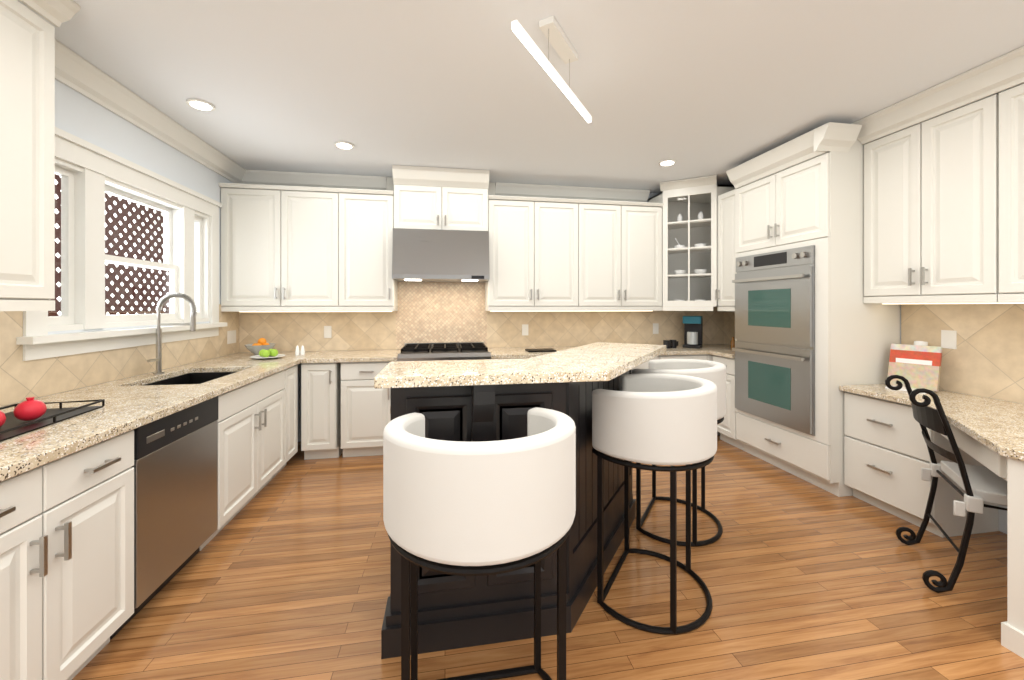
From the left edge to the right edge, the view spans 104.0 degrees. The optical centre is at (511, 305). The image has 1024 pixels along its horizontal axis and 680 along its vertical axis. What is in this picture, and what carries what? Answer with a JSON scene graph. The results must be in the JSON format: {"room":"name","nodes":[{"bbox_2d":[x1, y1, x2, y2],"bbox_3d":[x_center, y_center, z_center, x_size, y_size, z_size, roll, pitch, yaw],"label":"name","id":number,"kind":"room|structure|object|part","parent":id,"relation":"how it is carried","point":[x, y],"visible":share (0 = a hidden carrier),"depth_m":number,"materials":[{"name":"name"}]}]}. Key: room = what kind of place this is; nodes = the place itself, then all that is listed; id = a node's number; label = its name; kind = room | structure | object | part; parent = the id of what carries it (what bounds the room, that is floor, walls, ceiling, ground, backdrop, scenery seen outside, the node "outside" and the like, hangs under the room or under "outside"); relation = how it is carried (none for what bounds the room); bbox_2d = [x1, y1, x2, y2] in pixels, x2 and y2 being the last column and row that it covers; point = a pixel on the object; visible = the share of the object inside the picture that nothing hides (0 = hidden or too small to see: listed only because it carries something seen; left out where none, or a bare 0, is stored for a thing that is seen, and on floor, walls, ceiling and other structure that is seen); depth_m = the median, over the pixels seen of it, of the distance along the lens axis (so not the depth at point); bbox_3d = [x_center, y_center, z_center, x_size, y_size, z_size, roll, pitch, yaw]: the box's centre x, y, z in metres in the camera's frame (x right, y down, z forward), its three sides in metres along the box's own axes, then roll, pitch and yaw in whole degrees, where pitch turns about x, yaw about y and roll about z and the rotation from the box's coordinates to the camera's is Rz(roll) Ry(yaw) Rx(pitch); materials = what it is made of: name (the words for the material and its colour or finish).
{"room":"kitchen","nodes":[
{"label":"kitchen","id":0,"kind":"room"},
{"bbox_2d":[3,79,234,405],"bbox_3d":[-2.240,0.025,0.933,0.150,2.650,5.980,0,0,-10],"label":"wall","id":1,"kind":"structure","parent":0,"point":[79,115],"depth_m":2.54,"materials":[{"name":"white paint"}]},
{"bbox_2d":[0,0,60,303],"bbox_3d":[-2.058,-0.613,1.322,0.330,1.175,0.746,0,0,-10],"label":"upper cabinet","id":2,"kind":"object","parent":1,"relation":"attached to","point":[27,159],"depth_m":1.60,"materials":[{"name":"white paint"}]},
{"bbox_3d":[-1.789,-1.248,0.987,0.090,0.100,1.497,0,0,-10],"label":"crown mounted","id":3,"kind":"part","parent":2,"relation":"part of","materials":[{"name":"white paint"}]},
{"bbox_2d":[0,304,238,405],"bbox_3d":[-2.316,0.217,1.878,0.008,0.465,4.069,0,0,-10],"label":"backsplash","id":4,"kind":"structure","parent":1,"relation":"attached to","point":[21,380],"depth_m":2.21,"materials":[{"name":"tile"}]},
{"bbox_2d":[227,330,235,343],"bbox_3d":[-2.622,0.290,3.743,0.004,0.120,0.150,0,0,-10],"label":"outlet","id":5,"kind":"object","parent":4,"relation":"attached to","point":[231,335],"depth_m":3.73,"materials":[{"name":"white plastic"}]},
{"bbox_2d":[16,127,226,360],"bbox_3d":[-2.606,-0.320,2.981,0.345,1.900,2.840,0,0,-10],"label":"window unit","id":6,"kind":"structure","parent":1,"relation":"in","point":[135,243],"depth_m":2.62,"materials":[{"name":"white paint"}]},
{"bbox_3d":[-2.517,-0.320,2.691,0.005,0.840,1.380,0,0,-10],"label":"glass","id":7,"kind":"part","parent":6,"relation":"part of","materials":[{"name":"clear glass"}]},
{"bbox_2d":[55,39,245,183],"bbox_3d":[-2.417,-1.233,2.792,0.110,0.130,2.255,0,0,-10],"label":"crown molding","id":8,"kind":"structure","parent":1,"relation":"attached to","point":[80,74],"depth_m":2.50,"materials":[{"name":"white paint"}]},
{"bbox_2d":[287,193,657,441],"bbox_3d":[-0.078,0.025,4.402,5.560,2.650,0.150,0,0,-10],"label":"wall","id":9,"kind":"structure","parent":0,"point":[299,380],"depth_m":3.98,"materials":[{"name":"white paint"}]},
{"bbox_2d":[240,169,386,189],"bbox_3d":[-1.962,-1.233,3.953,1.395,0.130,0.110,0,0,-10],"label":"crown molding","id":10,"kind":"structure","parent":9,"relation":"attached to","point":[282,178],"depth_m":3.94,"materials":[{"name":"white paint"}]},
{"bbox_2d":[218,165,734,311],"bbox_3d":[-0.006,-0.620,3.973,5.252,1.353,0.713,0,0,-10],"label":"upper cabinet","id":11,"kind":"object","parent":9,"relation":"attached to","point":[299,249],"visible":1,"depth_m":3.85,"materials":[{"name":"white paint"}]},
{"bbox_2d":[391,228,489,282],"bbox_3d":[-0.693,-0.482,3.956,0.890,0.475,0.519,0,0,-10],"label":"range hood","id":12,"kind":"object","parent":11,"relation":"attached to","point":[418,254],"depth_m":3.74,"materials":[{"name":"silver metal"}]},
{"bbox_3d":[1.835,-0.610,4.146,0.328,1.130,0.253,0,0,-10],"label":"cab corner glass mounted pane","id":13,"kind":"part","parent":11,"relation":"part of","materials":[{"name":"clear glass"}]},
{"bbox_3d":[2.066,-0.623,4.316,1.052,1.346,0.705,0,0,-10],"label":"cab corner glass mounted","id":14,"kind":"part","parent":11,"relation":"part of","materials":[{"name":"white paint"}]},
{"bbox_2d":[239,282,723,351],"bbox_3d":[-0.065,0.085,4.321,5.256,0.730,0.012,0,0,-10],"label":"backsplash","id":15,"kind":"structure","parent":9,"relation":"attached to","point":[438,312],"depth_m":4.23,"materials":[{"name":"tile"}]},
{"bbox_2d":[324,326,331,337],"bbox_3d":[-1.848,0.260,4.013,0.070,0.120,0.004,0,0,-10],"label":"outlet","id":16,"kind":"object","parent":15,"relation":"attached to","point":[327,329],"depth_m":4.01,"materials":[{"name":"white plastic"}]},
{"bbox_2d":[522,324,527,334],"bbox_3d":[0.144,0.260,4.347,0.070,0.120,0.004,0,0,-10],"label":"outlet","id":17,"kind":"object","parent":15,"relation":"attached to","point":[524,326],"depth_m":4.35,"materials":[{"name":"white plastic"}]},
{"bbox_2d":[653,323,658,333],"bbox_3d":[1.653,0.260,4.600,0.070,0.120,0.004,0,0,-10],"label":"outlet","id":18,"kind":"object","parent":15,"relation":"attached to","point":[655,325],"depth_m":4.60,"materials":[{"name":"white plastic"}]},
{"bbox_2d":[495,182,649,201],"bbox_3d":[0.681,-1.233,4.396,1.745,0.130,0.110,0,0,-10],"label":"crown molding","id":19,"kind":"structure","parent":9,"relation":"attached to","point":[557,191],"depth_m":4.37,"materials":[{"name":"white paint"}]},
{"bbox_2d":[18,0,1023,193],"bbox_3d":[0.428,-1.350,1.380,5.560,0.100,6.280,0,0,-10],"label":"ceiling","id":20,"kind":"structure","parent":0,"point":[701,88],"depth_m":2.24,"materials":[{"name":"white paint"}]},
{"bbox_2d":[186,98,214,110],"bbox_3d":[-2.003,-1.292,2.575,0.148,0.012,0.148,0,0,36],"label":"recessed light","id":21,"kind":"object","parent":20,"relation":"in","point":[199,104],"depth_m":2.56,"materials":[{"name":"white paint"}]},
{"bbox_2d":[334,141,353,149],"bbox_3d":[-1.351,-1.292,3.221,0.148,0.012,0.148,0,0,-19],"label":"recessed light","id":22,"kind":"object","parent":20,"relation":"in","point":[339,144],"depth_m":3.20,"materials":[{"name":"white paint"}]},
{"bbox_2d":[511,16,591,122],"bbox_3d":[0.232,-1.185,1.945,0.591,0.227,0.722,0,0,-10],"label":"linear pendant light","id":23,"kind":"object","parent":20,"relation":"hanging from","point":[554,34],"visible":1,"depth_m":1.88,"materials":[{"name":"frosted acrylic"},{"name":"painted metal"}]},
{"bbox_2d":[659,159,675,165],"bbox_3d":[1.403,-1.292,3.611,0.148,0.012,0.148,0,0,-36],"label":"recessed light","id":24,"kind":"object","parent":20,"relation":"in","point":[668,162],"depth_m":3.59,"materials":[{"name":"white paint"}]},
{"bbox_2d":[72,435,1023,679],"bbox_3d":[0.428,1.400,1.380,5.560,0.100,6.280,0,0,-10],"label":"floor","id":25,"kind":"structure","parent":0,"point":[284,573],"depth_m":1.84,"materials":[{"name":"brown wood"}]},
{"bbox_2d":[0,428,143,679],"bbox_3d":[-1.827,0.920,1.195,0.741,0.859,0.755,0,0,-10],"label":"base cabinet","id":26,"kind":"object","parent":25,"relation":"on","point":[126,503],"depth_m":1.35,"materials":[{"name":"white paint"}]},
{"bbox_2d":[0,384,235,483],"bbox_3d":[-1.797,0.469,1.108,0.756,0.039,2.381,0,0,-10],"label":"countertop","id":27,"kind":"structure","parent":26,"relation":"on","point":[128,407],"depth_m":1.63,"materials":[{"name":"beige stone"}]},
{"bbox_2d":[0,397,104,441],"bbox_3d":[-1.892,0.401,1.488,0.309,0.097,0.526,0,0,-16],"label":"fruit tray","id":28,"kind":"object","parent":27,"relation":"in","point":[30,414],"visible":0.98,"depth_m":1.53,"materials":[{"name":"black metal"}]},
{"bbox_2d":[144,396,223,605],"bbox_3d":[-1.939,0.920,1.860,0.741,0.859,0.594,0,0,-10],"label":"dishwasher","id":29,"kind":"object","parent":25,"relation":"on","point":[184,452],"depth_m":1.91,"materials":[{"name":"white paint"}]},
{"bbox_2d":[176,364,297,459],"bbox_3d":[-2.170,0.920,3.225,0.736,0.859,0.270,0,0,-10],"label":"base cabinet","id":30,"kind":"object","parent":25,"relation":"on","point":[285,383],"depth_m":3.23,"materials":[{"name":"white paint"}]},
{"bbox_2d":[168,360,299,375],"bbox_3d":[-2.139,0.469,3.150,0.756,0.039,0.401,0,0,-10],"label":"countertop","id":31,"kind":"structure","parent":30,"relation":"on","point":[222,365],"depth_m":2.98,"materials":[{"name":"beige stone"}]},
{"bbox_2d":[147,292,197,374],"bbox_3d":[-2.238,0.179,2.636,0.256,0.541,0.120,0,0,-10],"label":"faucet","id":32,"kind":"object","parent":31,"relation":"on","point":[158,359],"depth_m":2.65,"materials":[{"name":"silver metal"}]},
{"bbox_2d":[224,396,287,526],"bbox_3d":[-2.069,1.030,2.624,0.736,0.639,0.940,0,0,-10],"label":"base cabinet","id":33,"kind":"object","parent":25,"relation":"on","point":[256,432],"depth_m":2.63,"materials":[{"name":"white paint"}]},
{"bbox_2d":[301,362,335,459],"bbox_3d":[-1.720,0.919,3.745,0.285,0.860,0.595,0,0,-10],"label":"base cabinet","id":34,"kind":"object","parent":25,"relation":"on","point":[318,379],"depth_m":3.46,"materials":[{"name":"white paint"}]},
{"bbox_2d":[336,362,390,457],"bbox_3d":[-1.323,0.919,3.811,0.450,0.860,0.595,0,0,-10],"label":"base cabinet","id":35,"kind":"object","parent":25,"relation":"on","point":[345,406],"depth_m":3.52,"materials":[{"name":"white paint"}]},
{"bbox_2d":[204,350,395,361],"bbox_3d":[-1.829,0.469,3.709,1.553,0.038,0.616,0,0,-10],"label":"countertop","id":36,"kind":"structure","parent":35,"relation":"on","point":[350,355],"depth_m":3.56,"materials":[{"name":"beige stone"}]},
{"bbox_2d":[245,338,275,354],"bbox_3d":[-2.295,0.371,3.651,0.250,0.155,0.250,0,0,-10],"label":"fruit bowl","id":37,"kind":"object","parent":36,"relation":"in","point":[256,348],"visible":0.9,"depth_m":3.59,"materials":[{"name":"grey"}]},
{"bbox_2d":[250,349,284,358],"bbox_3d":[-2.097,0.410,3.441,0.260,0.077,0.260,0,0,-10],"label":"plate","id":38,"kind":"object","parent":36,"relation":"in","point":[268,354],"visible":1,"depth_m":3.42,"materials":[{"name":"white ceramic"}]},
{"bbox_3d":[-2.097,0.439,3.441,0.260,0.021,0.260,0,0,-10],"label":"plate","id":39,"kind":"part","parent":38,"relation":"part of","materials":[{"name":"white ceramic"}]},
{"bbox_2d":[295,345,304,354],"bbox_3d":[-1.939,0.405,3.660,0.085,0.089,0.040,0,0,-10],"label":"salt","id":40,"kind":"object","parent":36,"relation":"in","point":[299,352],"visible":1,"depth_m":3.65,"materials":[{"name":"white ceramic"}]},
{"bbox_2d":[396,346,491,360],"bbox_3d":[-0.654,0.892,3.908,0.824,0.915,0.612,0,0,-10],"label":"stove","id":41,"kind":"object","parent":25,"relation":"on","point":[407,353],"depth_m":3.64,"materials":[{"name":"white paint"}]},
{"bbox_2d":[488,344,734,357],"bbox_3d":[1.162,0.469,4.210,2.853,0.038,0.616,0,0,-10],"label":"countertop","id":42,"kind":"structure","parent":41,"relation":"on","point":[520,352],"depth_m":4.03,"materials":[{"name":"beige stone"}]},
{"bbox_2d":[525,348,555,351],"bbox_3d":[0.284,0.442,3.992,0.280,0.015,0.180,0,0,-10],"label":"cutting board","id":43,"kind":"object","parent":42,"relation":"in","point":[542,350],"visible":1,"depth_m":3.92,"materials":[{"name":"black wood"}]},
{"bbox_2d":[663,340,677,347],"bbox_3d":[1.701,0.407,4.289,0.189,0.084,0.072,0,0,-28],"label":"mugs","id":44,"kind":"object","parent":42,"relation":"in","point":[671,343],"visible":0.96,"depth_m":4.26,"materials":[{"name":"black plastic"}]},
{"bbox_2d":[683,316,702,347],"bbox_3d":[1.968,0.279,4.355,0.180,0.340,0.200,0,0,30],"label":"coffee maker","id":45,"kind":"object","parent":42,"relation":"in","point":[693,331],"visible":1,"depth_m":4.30,"materials":[{"name":"black plastic"}]},
{"bbox_2d":[731,337,734,348],"bbox_3d":[2.334,0.387,4.224,0.046,0.125,0.046,0,0,-25],"label":"bottle","id":46,"kind":"object","parent":42,"relation":"in","point":[732,343],"visible":0.25,"depth_m":4.19,"materials":[{"name":"brown glass"}]},
{"bbox_2d":[383,407,575,679],"bbox_3d":[-0.091,0.850,1.238,0.599,1.000,0.501,0,0,-10],"label":"bar stool","id":47,"kind":"object","parent":25,"relation":"on","point":[461,508],"visible":1,"depth_m":1.03,"materials":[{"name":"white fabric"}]},
{"bbox_2d":[381,361,635,658],"bbox_3d":[0.116,0.820,2.233,1.447,1.060,1.399,0,0,-10],"label":"kitchen island","id":48,"kind":"object","parent":25,"relation":"on","point":[476,400],"depth_m":1.63,"materials":[{"name":"black wood"}]},
{"bbox_2d":[374,342,665,389],"bbox_3d":[0.227,0.270,2.120,1.638,0.040,1.187,0,0,-10],"label":"island countertop","id":49,"kind":"structure","parent":48,"relation":"on","point":[598,361],"depth_m":1.60,"materials":[{"name":"beige stone"}]},
{"bbox_2d":[492,358,527,358],"bbox_3d":[0.014,0.919,4.035,0.451,0.860,0.595,0,0,-10],"label":"base cabinet","id":50,"kind":"object","parent":25,"relation":"on","point":[492,358],"depth_m":3.70,"materials":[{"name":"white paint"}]},
{"bbox_2d":[632,354,663,369],"bbox_3d":[1.127,0.919,4.222,0.602,0.860,0.595,0,0,-10],"label":"base cabinet","id":51,"kind":"object","parent":25,"relation":"on","point":[645,365],"depth_m":3.95,"materials":[{"name":"white paint"}]},
{"bbox_2d":[592,373,716,634],"bbox_3d":[0.649,0.850,1.917,0.594,1.000,0.599,0,0,-10],"label":"bar stool","id":52,"kind":"object","parent":25,"relation":"on","point":[658,419],"visible":1,"depth_m":1.67,"materials":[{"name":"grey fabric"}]},
{"bbox_2d":[632,359,725,546],"bbox_3d":[1.011,0.850,2.517,0.594,1.000,0.599,0,0,-10],"label":"bar stool","id":53,"kind":"object","parent":25,"relation":"on","point":[714,372],"visible":0.54,"depth_m":2.33,"materials":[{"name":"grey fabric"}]},
{"bbox_2d":[664,354,707,359],"bbox_3d":[1.679,0.919,4.314,0.517,0.860,0.595,0,0,-10],"label":"base cabinet","id":54,"kind":"object","parent":25,"relation":"on","point":[666,356],"depth_m":4.03,"materials":[{"name":"white paint"}]},
{"bbox_2d":[708,354,734,442],"bbox_3d":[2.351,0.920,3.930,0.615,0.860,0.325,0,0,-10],"label":"base cabinet","id":55,"kind":"object","parent":25,"relation":"on","point":[723,428],"depth_m":3.85,"materials":[{"name":"white paint"}]},
{"bbox_2d":[729,242,808,437],"bbox_3d":[2.370,0.253,3.355,0.537,1.391,0.810,0,0,-10],"label":"double wall oven","id":56,"kind":"object","parent":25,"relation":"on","point":[769,369],"depth_m":3.25,"materials":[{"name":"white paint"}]},
{"bbox_2d":[729,126,899,496],"bbox_3d":[2.436,0.052,3.314,0.650,2.596,0.912,0,0,-10],"label":"tall cabinet","id":57,"kind":"object","parent":25,"relation":"on","point":[813,332],"depth_m":2.89,"materials":[{"name":"white paint"}]},
{"bbox_2d":[839,384,1023,658],"bbox_3d":[2.471,0.955,1.760,1.096,0.790,2.155,0,0,-10],"label":"built-in desk","id":58,"kind":"object","parent":25,"relation":"on","point":[886,456],"visible":0.81,"depth_m":2.37,"materials":[{"name":"white paint"}]},
{"bbox_2d":[885,341,942,393],"bbox_3d":[2.700,0.399,2.692,0.307,0.320,0.271,0,0,-10],"label":"cookbook stand","id":59,"kind":"object","parent":58,"relation":"on","point":[917,365],"visible":0.83,"depth_m":2.67,"materials":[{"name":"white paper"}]},
{"bbox_3d":[2.292,0.974,1.459,0.632,0.753,1.600,0,0,-10],"label":"panel","id":60,"kind":"part","parent":58,"relation":"part of","materials":[{"name":"white paint"}]},
{"bbox_2d":[885,375,1006,592],"bbox_3d":[2.315,0.870,1.949,0.654,0.955,0.484,0,0,32],"label":"desk chair","id":61,"kind":"object","parent":25,"relation":"on","point":[979,485],"visible":1,"depth_m":1.90,"materials":[{"name":"black metal"}]},
{"bbox_2d":[921,460,1006,520],"bbox_3d":[2.331,0.905,1.940,0.590,0.130,0.592,0,0,-10],"label":"cushion","id":62,"kind":"object","parent":61,"relation":"on","point":[986,486],"depth_m":1.89,"materials":[{"name":"grey fabric"}]},
{"bbox_2d":[728,83,1022,533],"bbox_3d":[3.096,0.025,1.827,0.150,2.650,5.980,0,0,-10],"label":"wall","id":63,"kind":"structure","parent":0,"point":[1003,521],"depth_m":2.39,"materials":[{"name":"white paint"}]},
{"bbox_2d":[716,189,736,309],"bbox_3d":[2.373,-0.552,3.922,0.576,1.115,0.302,0,0,-10],"label":"upper cabinet","id":64,"kind":"object","parent":63,"relation":"attached to","point":[725,293],"depth_m":3.89,"materials":[{"name":"white paint"}]},
{"bbox_2d":[724,304,1023,403],"bbox_3d":[2.860,0.245,2.745,0.008,0.630,4.069,0,0,-10],"label":"backsplash","id":65,"kind":"structure","parent":63,"relation":"attached to","point":[985,358],"depth_m":2.50,"materials":[{"name":"tile"}]},
{"bbox_2d":[941,330,956,348],"bbox_3d":[2.873,0.220,2.630,0.004,0.120,0.080,0,0,-10],"label":"outlet","id":66,"kind":"object","parent":65,"relation":"attached to","point":[948,339],"depth_m":2.63,"materials":[{"name":"white plastic"}]},
{"bbox_2d":[861,90,991,297],"bbox_3d":[2.729,-0.610,2.540,0.330,1.090,0.702,0,0,-10],"label":"upper cabinet","id":67,"kind":"object","parent":63,"relation":"attached to","point":[943,208],"depth_m":2.46,"materials":[{"name":"white paint"}]},
{"bbox_3d":[2.636,-1.226,1.790,0.100,0.145,2.150,0,0,-10],"label":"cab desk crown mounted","id":68,"kind":"part","parent":67,"relation":"part of","materials":[{"name":"white paint"}]},
{"bbox_2d":[992,78,1023,297],"bbox_3d":[2.847,-0.610,1.836,0.330,1.090,0.725,0,0,-10],"label":"upper cabinet","id":69,"kind":"object","parent":63,"relation":"attached to","point":[1007,105],"depth_m":2.12,"materials":[{"name":"white paint"}]}
]}

